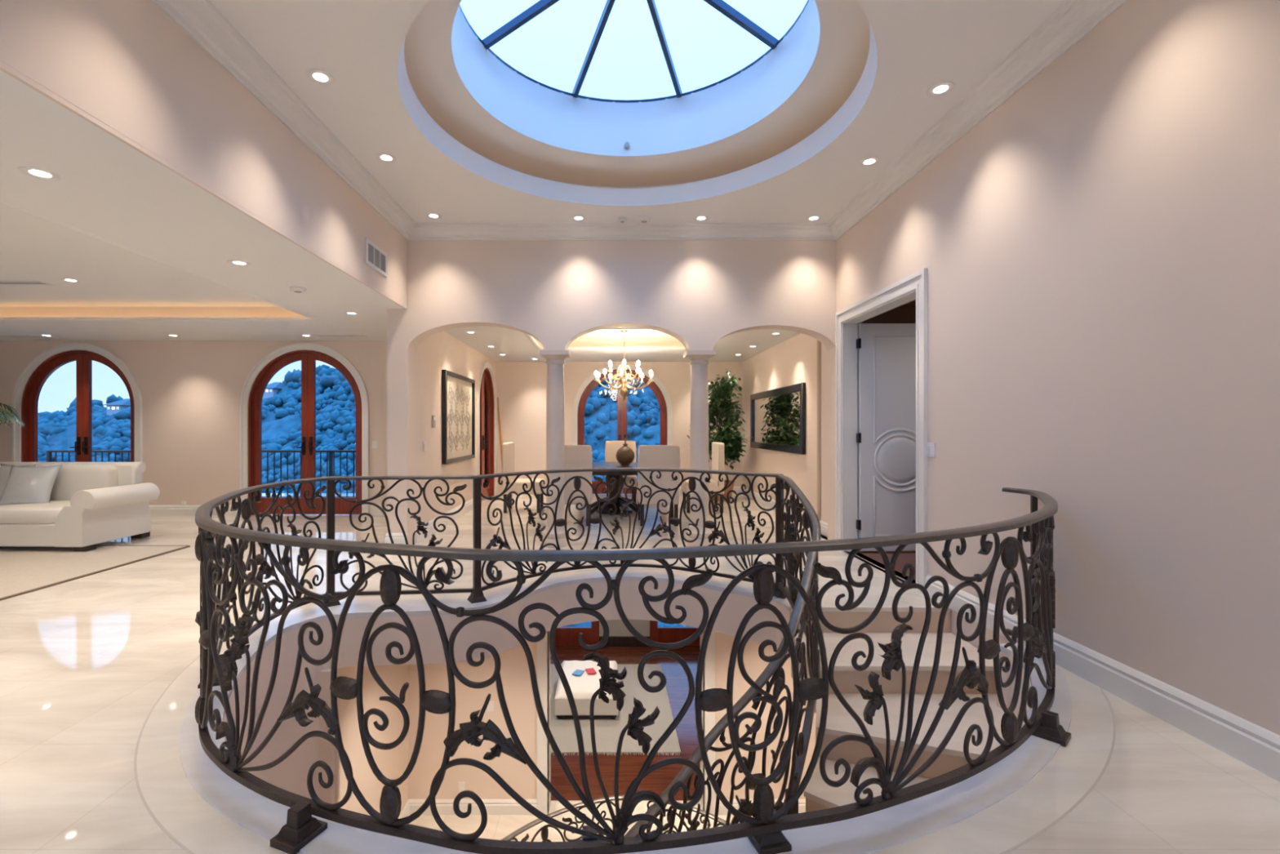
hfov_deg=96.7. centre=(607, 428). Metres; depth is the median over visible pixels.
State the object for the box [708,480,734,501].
basket pot
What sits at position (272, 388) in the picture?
house
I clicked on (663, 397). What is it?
door
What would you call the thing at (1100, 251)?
wall
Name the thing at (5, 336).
ceiling vent
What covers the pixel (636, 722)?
leaf
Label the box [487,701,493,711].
light switch
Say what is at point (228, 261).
recessed light
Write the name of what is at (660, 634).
door
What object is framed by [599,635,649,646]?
baseboard
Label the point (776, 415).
mirror glass
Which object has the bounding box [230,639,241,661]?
flower
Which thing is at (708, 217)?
recessed light
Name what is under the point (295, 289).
smoke detector
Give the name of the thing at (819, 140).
trim
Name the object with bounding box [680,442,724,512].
dining chair
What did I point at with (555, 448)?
column
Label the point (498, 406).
wooden pole
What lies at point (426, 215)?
recessed light
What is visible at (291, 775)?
wall
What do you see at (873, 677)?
leaf
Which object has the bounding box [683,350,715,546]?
column
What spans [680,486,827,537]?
baseboard
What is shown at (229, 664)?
flower
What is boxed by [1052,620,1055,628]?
flower
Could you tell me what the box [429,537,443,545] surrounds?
flower
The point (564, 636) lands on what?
door
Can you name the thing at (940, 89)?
recessed light
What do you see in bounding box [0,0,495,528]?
wall
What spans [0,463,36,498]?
throw pillow
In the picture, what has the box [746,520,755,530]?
leaf
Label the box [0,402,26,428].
potted palm
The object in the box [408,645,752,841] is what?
floor
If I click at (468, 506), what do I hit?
baseboard
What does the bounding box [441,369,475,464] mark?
wall art
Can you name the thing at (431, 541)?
flower
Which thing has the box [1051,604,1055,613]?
flower
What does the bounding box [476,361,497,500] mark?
door
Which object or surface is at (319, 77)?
recessed light
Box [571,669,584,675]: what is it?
magazine
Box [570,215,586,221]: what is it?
recessed light
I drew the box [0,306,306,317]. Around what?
tray ceiling recess
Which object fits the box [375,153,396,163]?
recessed light
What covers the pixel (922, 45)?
ceiling
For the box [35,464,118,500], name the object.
cushion
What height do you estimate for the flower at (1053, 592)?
0.084 m
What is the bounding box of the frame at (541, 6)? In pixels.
[459,0,808,102]
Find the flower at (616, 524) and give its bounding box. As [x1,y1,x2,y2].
[609,520,618,526]
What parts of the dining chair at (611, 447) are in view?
backrest, seat, leg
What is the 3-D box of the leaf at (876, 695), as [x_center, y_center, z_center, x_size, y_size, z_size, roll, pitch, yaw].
[0.875,0.888,1.912,0.090,0.058,0.034,0,0,-20]
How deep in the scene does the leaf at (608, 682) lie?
1.72 m
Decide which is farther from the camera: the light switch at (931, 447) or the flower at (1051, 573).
the light switch at (931, 447)
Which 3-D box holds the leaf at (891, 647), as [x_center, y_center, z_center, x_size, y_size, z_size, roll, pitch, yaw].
[0.962,0.746,1.944,0.073,0.033,0.034,0,0,-21]
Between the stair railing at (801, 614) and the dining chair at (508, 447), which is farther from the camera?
the dining chair at (508, 447)
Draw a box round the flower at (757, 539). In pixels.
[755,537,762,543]
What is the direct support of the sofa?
on the area rug at (23, 570)
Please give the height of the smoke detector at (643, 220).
0.042 m
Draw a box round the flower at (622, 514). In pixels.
[620,511,626,519]
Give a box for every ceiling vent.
[0,280,53,284]
[0,335,57,337]
[313,334,366,337]
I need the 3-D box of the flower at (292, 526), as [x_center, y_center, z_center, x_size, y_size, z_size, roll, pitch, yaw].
[-2.236,0.730,4.045,0.035,0.119,0.076,0,0,11]
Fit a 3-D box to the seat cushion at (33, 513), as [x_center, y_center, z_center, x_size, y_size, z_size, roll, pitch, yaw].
[-6.465,0.965,6.540,0.940,0.220,0.740,0,0,0]
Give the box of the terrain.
[46,382,692,626]
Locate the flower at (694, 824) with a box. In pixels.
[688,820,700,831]
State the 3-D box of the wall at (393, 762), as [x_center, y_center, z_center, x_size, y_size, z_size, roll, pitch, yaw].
[-2.196,3.073,5.337,0.448,2.664,2.527,0,0,0]
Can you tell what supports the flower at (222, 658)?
on the landing railing at (763, 830)
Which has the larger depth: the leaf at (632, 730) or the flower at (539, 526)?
the flower at (539, 526)
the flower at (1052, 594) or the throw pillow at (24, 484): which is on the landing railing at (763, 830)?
the flower at (1052, 594)
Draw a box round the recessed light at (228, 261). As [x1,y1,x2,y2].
[226,260,251,266]
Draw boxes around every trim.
[0,199,321,320]
[152,0,1128,239]
[397,22,877,205]
[524,328,685,349]
[533,337,684,346]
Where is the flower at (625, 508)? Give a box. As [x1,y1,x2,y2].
[623,500,632,513]
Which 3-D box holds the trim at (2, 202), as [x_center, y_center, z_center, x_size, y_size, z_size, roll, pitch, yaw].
[-6.120,-1.365,4.160,5.060,0.044,6.020,0,0,0]
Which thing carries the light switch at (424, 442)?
attached to the wall at (126, 68)
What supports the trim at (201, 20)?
attached to the wall at (1100, 251)
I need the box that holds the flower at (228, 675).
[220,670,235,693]
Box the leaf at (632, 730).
[626,725,637,740]
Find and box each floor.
[0,493,1279,853]
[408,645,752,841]
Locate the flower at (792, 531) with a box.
[789,522,795,537]
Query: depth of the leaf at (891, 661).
1.93 m
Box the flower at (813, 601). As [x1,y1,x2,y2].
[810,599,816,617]
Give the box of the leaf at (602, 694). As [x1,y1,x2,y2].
[598,686,608,702]
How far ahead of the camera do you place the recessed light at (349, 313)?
6.73 m
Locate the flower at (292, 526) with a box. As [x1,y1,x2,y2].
[286,523,296,535]
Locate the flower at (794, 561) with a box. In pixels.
[792,558,797,571]
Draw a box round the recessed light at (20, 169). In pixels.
[17,166,62,181]
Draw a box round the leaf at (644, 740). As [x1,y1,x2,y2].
[629,726,652,754]
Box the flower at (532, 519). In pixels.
[530,517,535,526]
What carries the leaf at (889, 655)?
on the landing railing at (763, 830)
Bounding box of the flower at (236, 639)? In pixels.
[230,635,239,643]
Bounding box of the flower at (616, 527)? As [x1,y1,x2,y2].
[612,525,618,534]
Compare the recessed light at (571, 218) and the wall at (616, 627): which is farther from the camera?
the wall at (616, 627)
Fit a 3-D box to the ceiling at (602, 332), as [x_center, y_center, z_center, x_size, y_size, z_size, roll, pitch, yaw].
[0.240,-1.620,8.735,3.260,0.080,2.470,0,0,0]
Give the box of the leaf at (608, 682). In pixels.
[604,678,624,688]
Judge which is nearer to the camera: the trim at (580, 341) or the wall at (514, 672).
the wall at (514, 672)
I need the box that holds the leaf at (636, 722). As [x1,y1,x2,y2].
[631,706,659,728]
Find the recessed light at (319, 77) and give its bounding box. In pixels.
[306,69,334,85]
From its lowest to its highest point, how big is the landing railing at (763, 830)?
0.985 m
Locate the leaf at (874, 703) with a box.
[863,696,883,724]
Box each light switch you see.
[372,440,377,448]
[422,441,425,451]
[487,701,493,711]
[926,442,935,457]
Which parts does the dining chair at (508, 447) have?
leg, backrest, leg, seat, leg, leg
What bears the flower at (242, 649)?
on the landing railing at (763, 830)
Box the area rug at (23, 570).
[0,545,190,600]
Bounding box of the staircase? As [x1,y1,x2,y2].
[789,611,1004,812]
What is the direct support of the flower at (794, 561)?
on the stair railing at (801, 614)
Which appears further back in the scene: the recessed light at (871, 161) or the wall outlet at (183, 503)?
the wall outlet at (183, 503)
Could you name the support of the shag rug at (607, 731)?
on the floor at (658, 780)
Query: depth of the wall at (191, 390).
8.80 m
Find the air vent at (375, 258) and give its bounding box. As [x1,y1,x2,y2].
[364,237,386,277]
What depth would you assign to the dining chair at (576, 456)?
7.86 m
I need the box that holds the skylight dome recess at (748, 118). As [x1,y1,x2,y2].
[404,0,870,186]
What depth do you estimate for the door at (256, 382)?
8.87 m
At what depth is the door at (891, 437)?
6.21 m
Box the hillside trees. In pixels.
[37,364,686,626]
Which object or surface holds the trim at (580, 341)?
attached to the ceiling at (602, 332)
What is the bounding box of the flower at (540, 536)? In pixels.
[537,532,542,541]
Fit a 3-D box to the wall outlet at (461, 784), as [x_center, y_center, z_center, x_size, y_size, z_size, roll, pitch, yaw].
[-1.660,4.095,6.495,0.075,0.115,0.011,0,0,0]
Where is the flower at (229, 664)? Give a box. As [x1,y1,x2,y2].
[222,648,237,672]
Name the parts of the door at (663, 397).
frame, casing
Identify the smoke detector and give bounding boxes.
[289,286,306,293]
[617,216,626,222]
[637,216,650,223]
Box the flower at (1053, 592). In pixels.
[1051,590,1055,604]
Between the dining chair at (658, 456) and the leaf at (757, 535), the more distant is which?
the dining chair at (658, 456)
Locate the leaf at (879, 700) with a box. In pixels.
[876,697,883,710]
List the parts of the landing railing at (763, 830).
stem, stem, stem, stem, stem, stem, post, post, stem, stem, post, post, stem, stem, stem, stem, stem, stem, handrail, stem, stem, stem, post, post, stem, stem, stem, post, stem, stem, stem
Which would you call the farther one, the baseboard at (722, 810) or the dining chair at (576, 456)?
the dining chair at (576, 456)
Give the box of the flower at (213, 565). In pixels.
[212,562,215,584]
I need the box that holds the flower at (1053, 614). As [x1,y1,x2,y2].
[1052,613,1055,620]
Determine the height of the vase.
0.440 m
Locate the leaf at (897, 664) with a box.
[892,658,902,671]
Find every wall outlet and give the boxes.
[181,501,186,506]
[458,781,465,791]
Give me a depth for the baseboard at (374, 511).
8.78 m
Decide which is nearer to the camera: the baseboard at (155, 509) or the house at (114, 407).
the baseboard at (155, 509)
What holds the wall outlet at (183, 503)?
attached to the wall at (191, 390)
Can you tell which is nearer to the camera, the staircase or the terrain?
the staircase
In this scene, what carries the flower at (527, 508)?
on the landing railing at (763, 830)
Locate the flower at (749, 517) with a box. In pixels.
[742,507,751,521]
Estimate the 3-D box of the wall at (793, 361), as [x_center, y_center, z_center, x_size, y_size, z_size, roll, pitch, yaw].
[3.725,-0.145,7.650,1.950,3.200,8.300,0,0,0]
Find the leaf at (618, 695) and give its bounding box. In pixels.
[601,684,626,711]
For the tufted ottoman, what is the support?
on the shag rug at (607, 731)
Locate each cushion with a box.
[0,500,70,524]
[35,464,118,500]
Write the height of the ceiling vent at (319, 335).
0.008 m
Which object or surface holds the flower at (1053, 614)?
on the landing railing at (763, 830)
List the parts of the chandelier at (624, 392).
arm, arm, arm, arm, chain, stem, arm, arm, arm, arm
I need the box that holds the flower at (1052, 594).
[1051,593,1054,600]
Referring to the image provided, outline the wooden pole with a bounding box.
[497,397,502,472]
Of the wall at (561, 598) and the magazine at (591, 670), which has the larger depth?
the magazine at (591, 670)
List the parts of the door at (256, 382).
handle, handle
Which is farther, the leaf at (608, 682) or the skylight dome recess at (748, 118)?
the skylight dome recess at (748, 118)
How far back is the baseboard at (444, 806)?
6.48 m
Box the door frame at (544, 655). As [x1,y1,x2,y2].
[537,629,715,814]
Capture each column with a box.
[539,350,570,547]
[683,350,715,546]
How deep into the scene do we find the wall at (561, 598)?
4.30 m
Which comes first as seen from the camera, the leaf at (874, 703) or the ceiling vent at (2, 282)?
the leaf at (874, 703)
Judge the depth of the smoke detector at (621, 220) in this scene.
6.14 m
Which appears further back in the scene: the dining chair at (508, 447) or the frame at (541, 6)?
the dining chair at (508, 447)
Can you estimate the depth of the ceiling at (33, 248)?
5.76 m
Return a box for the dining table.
[591,462,638,514]
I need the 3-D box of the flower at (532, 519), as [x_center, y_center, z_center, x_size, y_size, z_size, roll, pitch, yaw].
[-0.642,0.811,4.912,0.072,0.084,0.034,0,0,-45]
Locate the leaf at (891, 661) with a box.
[881,654,901,679]
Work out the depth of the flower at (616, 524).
5.27 m
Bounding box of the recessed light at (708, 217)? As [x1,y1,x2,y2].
[693,215,709,221]
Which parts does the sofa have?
backrest, arm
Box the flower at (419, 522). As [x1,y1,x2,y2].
[408,515,422,529]
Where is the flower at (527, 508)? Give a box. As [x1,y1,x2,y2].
[523,506,531,519]
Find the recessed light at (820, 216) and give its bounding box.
[805,215,822,221]
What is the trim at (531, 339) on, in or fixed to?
attached to the ceiling at (108, 189)
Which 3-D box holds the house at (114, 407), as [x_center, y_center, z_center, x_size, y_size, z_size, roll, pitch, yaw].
[-79.856,-2.824,95.000,3.000,4.200,6.800,0,0,0]
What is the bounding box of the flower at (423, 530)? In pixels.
[417,528,427,537]
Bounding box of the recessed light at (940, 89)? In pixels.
[926,81,955,97]
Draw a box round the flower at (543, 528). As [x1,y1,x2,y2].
[537,525,546,532]
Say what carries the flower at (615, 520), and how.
on the landing railing at (763, 830)
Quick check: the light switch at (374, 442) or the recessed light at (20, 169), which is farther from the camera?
the light switch at (374, 442)
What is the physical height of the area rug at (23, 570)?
0.012 m
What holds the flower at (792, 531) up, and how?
on the stair railing at (801, 614)
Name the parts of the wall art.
panel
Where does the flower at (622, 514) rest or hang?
on the landing railing at (763, 830)
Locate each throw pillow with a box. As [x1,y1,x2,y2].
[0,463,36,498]
[0,464,62,505]
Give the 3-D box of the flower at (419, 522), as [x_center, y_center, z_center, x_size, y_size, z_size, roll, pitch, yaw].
[-1.483,0.730,4.410,0.092,0.120,0.034,0,0,-6]
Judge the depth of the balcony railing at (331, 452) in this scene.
10.49 m
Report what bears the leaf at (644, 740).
on the landing railing at (763, 830)
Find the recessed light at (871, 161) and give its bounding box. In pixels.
[858,157,879,166]
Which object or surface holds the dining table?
on the floor at (85, 661)
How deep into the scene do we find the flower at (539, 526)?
4.95 m
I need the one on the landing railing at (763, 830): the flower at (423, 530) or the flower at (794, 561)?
the flower at (423, 530)
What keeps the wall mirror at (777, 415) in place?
attached to the wall at (793, 361)
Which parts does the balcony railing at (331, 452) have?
post, rail, rail, post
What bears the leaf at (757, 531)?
on the landing railing at (763, 830)
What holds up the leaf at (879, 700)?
on the landing railing at (763, 830)
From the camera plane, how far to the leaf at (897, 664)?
1.94 m
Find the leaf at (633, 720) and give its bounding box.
[627,696,645,726]
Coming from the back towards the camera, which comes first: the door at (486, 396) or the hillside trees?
the hillside trees
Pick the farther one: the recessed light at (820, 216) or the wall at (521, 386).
the wall at (521, 386)
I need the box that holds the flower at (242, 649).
[236,644,249,656]
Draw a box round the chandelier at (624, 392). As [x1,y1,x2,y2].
[594,329,653,401]
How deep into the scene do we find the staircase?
3.57 m
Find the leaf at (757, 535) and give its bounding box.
[755,532,764,537]
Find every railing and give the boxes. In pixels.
[46,449,355,497]
[195,467,1071,853]
[500,795,729,841]
[623,474,821,837]
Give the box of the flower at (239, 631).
[228,625,248,637]
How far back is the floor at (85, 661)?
2.41 m
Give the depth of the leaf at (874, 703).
1.90 m
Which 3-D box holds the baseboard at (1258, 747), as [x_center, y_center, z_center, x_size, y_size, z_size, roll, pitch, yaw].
[2.589,1.271,1.010,0.022,0.168,7.220,0,0,0]
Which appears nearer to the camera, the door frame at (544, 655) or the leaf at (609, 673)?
the leaf at (609, 673)
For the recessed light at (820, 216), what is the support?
in the ceiling at (922, 45)
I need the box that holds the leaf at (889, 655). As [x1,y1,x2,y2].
[879,649,900,660]
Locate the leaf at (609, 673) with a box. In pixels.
[604,666,626,679]
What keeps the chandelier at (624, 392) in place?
hanging from the ceiling at (602, 332)
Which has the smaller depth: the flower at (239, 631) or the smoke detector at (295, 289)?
the flower at (239, 631)
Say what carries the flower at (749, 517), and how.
on the landing railing at (763, 830)
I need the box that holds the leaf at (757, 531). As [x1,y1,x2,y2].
[754,527,760,537]
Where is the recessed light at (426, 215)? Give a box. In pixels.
[425,213,441,218]
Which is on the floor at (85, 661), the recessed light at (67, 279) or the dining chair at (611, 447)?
the dining chair at (611, 447)
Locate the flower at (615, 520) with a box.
[613,516,619,525]
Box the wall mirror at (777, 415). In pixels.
[750,382,805,454]
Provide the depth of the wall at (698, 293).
6.46 m
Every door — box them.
[12,342,142,462]
[240,342,368,515]
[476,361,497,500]
[555,620,599,645]
[572,363,672,493]
[649,620,699,645]
[835,267,927,594]
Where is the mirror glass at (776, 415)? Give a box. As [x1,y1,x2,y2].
[753,391,799,445]
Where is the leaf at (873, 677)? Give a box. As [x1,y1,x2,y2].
[867,671,884,696]
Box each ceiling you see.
[0,70,799,361]
[0,204,278,306]
[209,0,1066,222]
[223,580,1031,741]
[580,328,672,337]
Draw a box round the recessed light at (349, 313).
[343,311,359,315]
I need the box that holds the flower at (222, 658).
[217,653,227,672]
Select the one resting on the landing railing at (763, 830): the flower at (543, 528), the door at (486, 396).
the flower at (543, 528)
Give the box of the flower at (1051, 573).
[1048,569,1054,593]
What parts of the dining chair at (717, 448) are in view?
leg, leg, seat, leg, backrest, leg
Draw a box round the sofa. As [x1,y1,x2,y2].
[0,462,159,551]
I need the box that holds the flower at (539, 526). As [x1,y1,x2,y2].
[535,522,541,532]
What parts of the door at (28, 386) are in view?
handle, handle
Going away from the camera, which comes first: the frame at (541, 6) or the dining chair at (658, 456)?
the frame at (541, 6)
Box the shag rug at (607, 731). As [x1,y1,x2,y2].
[551,663,680,755]
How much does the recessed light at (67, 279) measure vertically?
0.034 m
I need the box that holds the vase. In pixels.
[616,438,634,466]
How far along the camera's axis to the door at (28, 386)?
8.86 m
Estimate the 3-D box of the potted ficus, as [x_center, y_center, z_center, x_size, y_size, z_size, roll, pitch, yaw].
[2.093,0.115,10.710,1.083,2.481,1.218,0,0,-6]
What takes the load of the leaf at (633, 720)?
on the landing railing at (763, 830)
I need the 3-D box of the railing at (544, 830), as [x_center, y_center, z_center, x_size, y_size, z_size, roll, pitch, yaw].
[0.028,3.905,4.818,2.754,1.000,0.932,0,0,-3]
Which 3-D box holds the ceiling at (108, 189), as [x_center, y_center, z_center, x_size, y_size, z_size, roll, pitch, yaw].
[-3.510,-1.365,4.500,12.780,0.020,14.200,0,0,0]
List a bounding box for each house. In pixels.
[103,398,130,415]
[262,382,286,399]
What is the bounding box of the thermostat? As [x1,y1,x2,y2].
[431,415,435,427]
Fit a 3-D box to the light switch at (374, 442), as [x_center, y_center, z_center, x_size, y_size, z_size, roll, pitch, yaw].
[-3.600,0.255,8.794,0.075,0.115,0.012,0,0,0]
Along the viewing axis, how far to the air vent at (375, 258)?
5.54 m
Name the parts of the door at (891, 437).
panel, round panel, panel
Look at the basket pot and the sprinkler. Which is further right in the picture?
the basket pot
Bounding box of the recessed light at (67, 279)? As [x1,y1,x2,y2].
[59,278,81,282]
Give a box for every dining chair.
[502,442,545,512]
[564,444,592,525]
[604,440,636,502]
[636,444,680,525]
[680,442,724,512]
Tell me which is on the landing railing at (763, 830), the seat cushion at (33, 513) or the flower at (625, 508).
the flower at (625, 508)
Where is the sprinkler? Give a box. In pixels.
[623,142,630,150]
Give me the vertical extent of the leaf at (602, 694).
0.040 m
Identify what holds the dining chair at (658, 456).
on the floor at (85, 661)
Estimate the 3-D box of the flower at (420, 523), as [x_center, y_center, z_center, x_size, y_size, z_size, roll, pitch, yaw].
[-1.427,0.746,4.415,0.077,0.033,0.034,0,0,-6]
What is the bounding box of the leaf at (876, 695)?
[854,684,881,700]
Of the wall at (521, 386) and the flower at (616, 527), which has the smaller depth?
the flower at (616, 527)
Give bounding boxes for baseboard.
[148,504,237,515]
[369,504,386,515]
[384,498,472,544]
[398,799,537,818]
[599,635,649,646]
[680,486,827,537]
[715,799,805,814]
[924,574,1279,781]
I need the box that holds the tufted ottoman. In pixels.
[554,660,618,719]
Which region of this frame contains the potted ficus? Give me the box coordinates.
[686,368,748,501]
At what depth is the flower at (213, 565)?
2.85 m
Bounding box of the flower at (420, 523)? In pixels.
[418,521,428,526]
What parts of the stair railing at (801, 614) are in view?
stem, post, stem, stem, stem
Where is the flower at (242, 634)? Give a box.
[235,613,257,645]
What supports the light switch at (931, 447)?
attached to the wall at (1100, 251)
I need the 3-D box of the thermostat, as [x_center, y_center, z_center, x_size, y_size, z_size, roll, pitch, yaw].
[-2.257,-0.085,7.405,0.025,0.160,0.090,0,0,0]
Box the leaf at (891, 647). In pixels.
[877,642,900,653]
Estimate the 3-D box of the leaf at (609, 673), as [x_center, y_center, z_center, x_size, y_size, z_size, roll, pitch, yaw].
[0.023,0.746,1.730,0.073,0.033,0.034,0,0,-6]
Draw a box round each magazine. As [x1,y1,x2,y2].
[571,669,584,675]
[585,667,596,674]
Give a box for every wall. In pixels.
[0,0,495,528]
[0,340,386,513]
[240,667,337,803]
[318,664,408,818]
[386,240,862,544]
[408,631,816,799]
[495,361,742,494]
[599,619,649,635]
[742,299,915,522]
[835,0,1279,735]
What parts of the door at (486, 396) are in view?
handle, handle, glass pane, frame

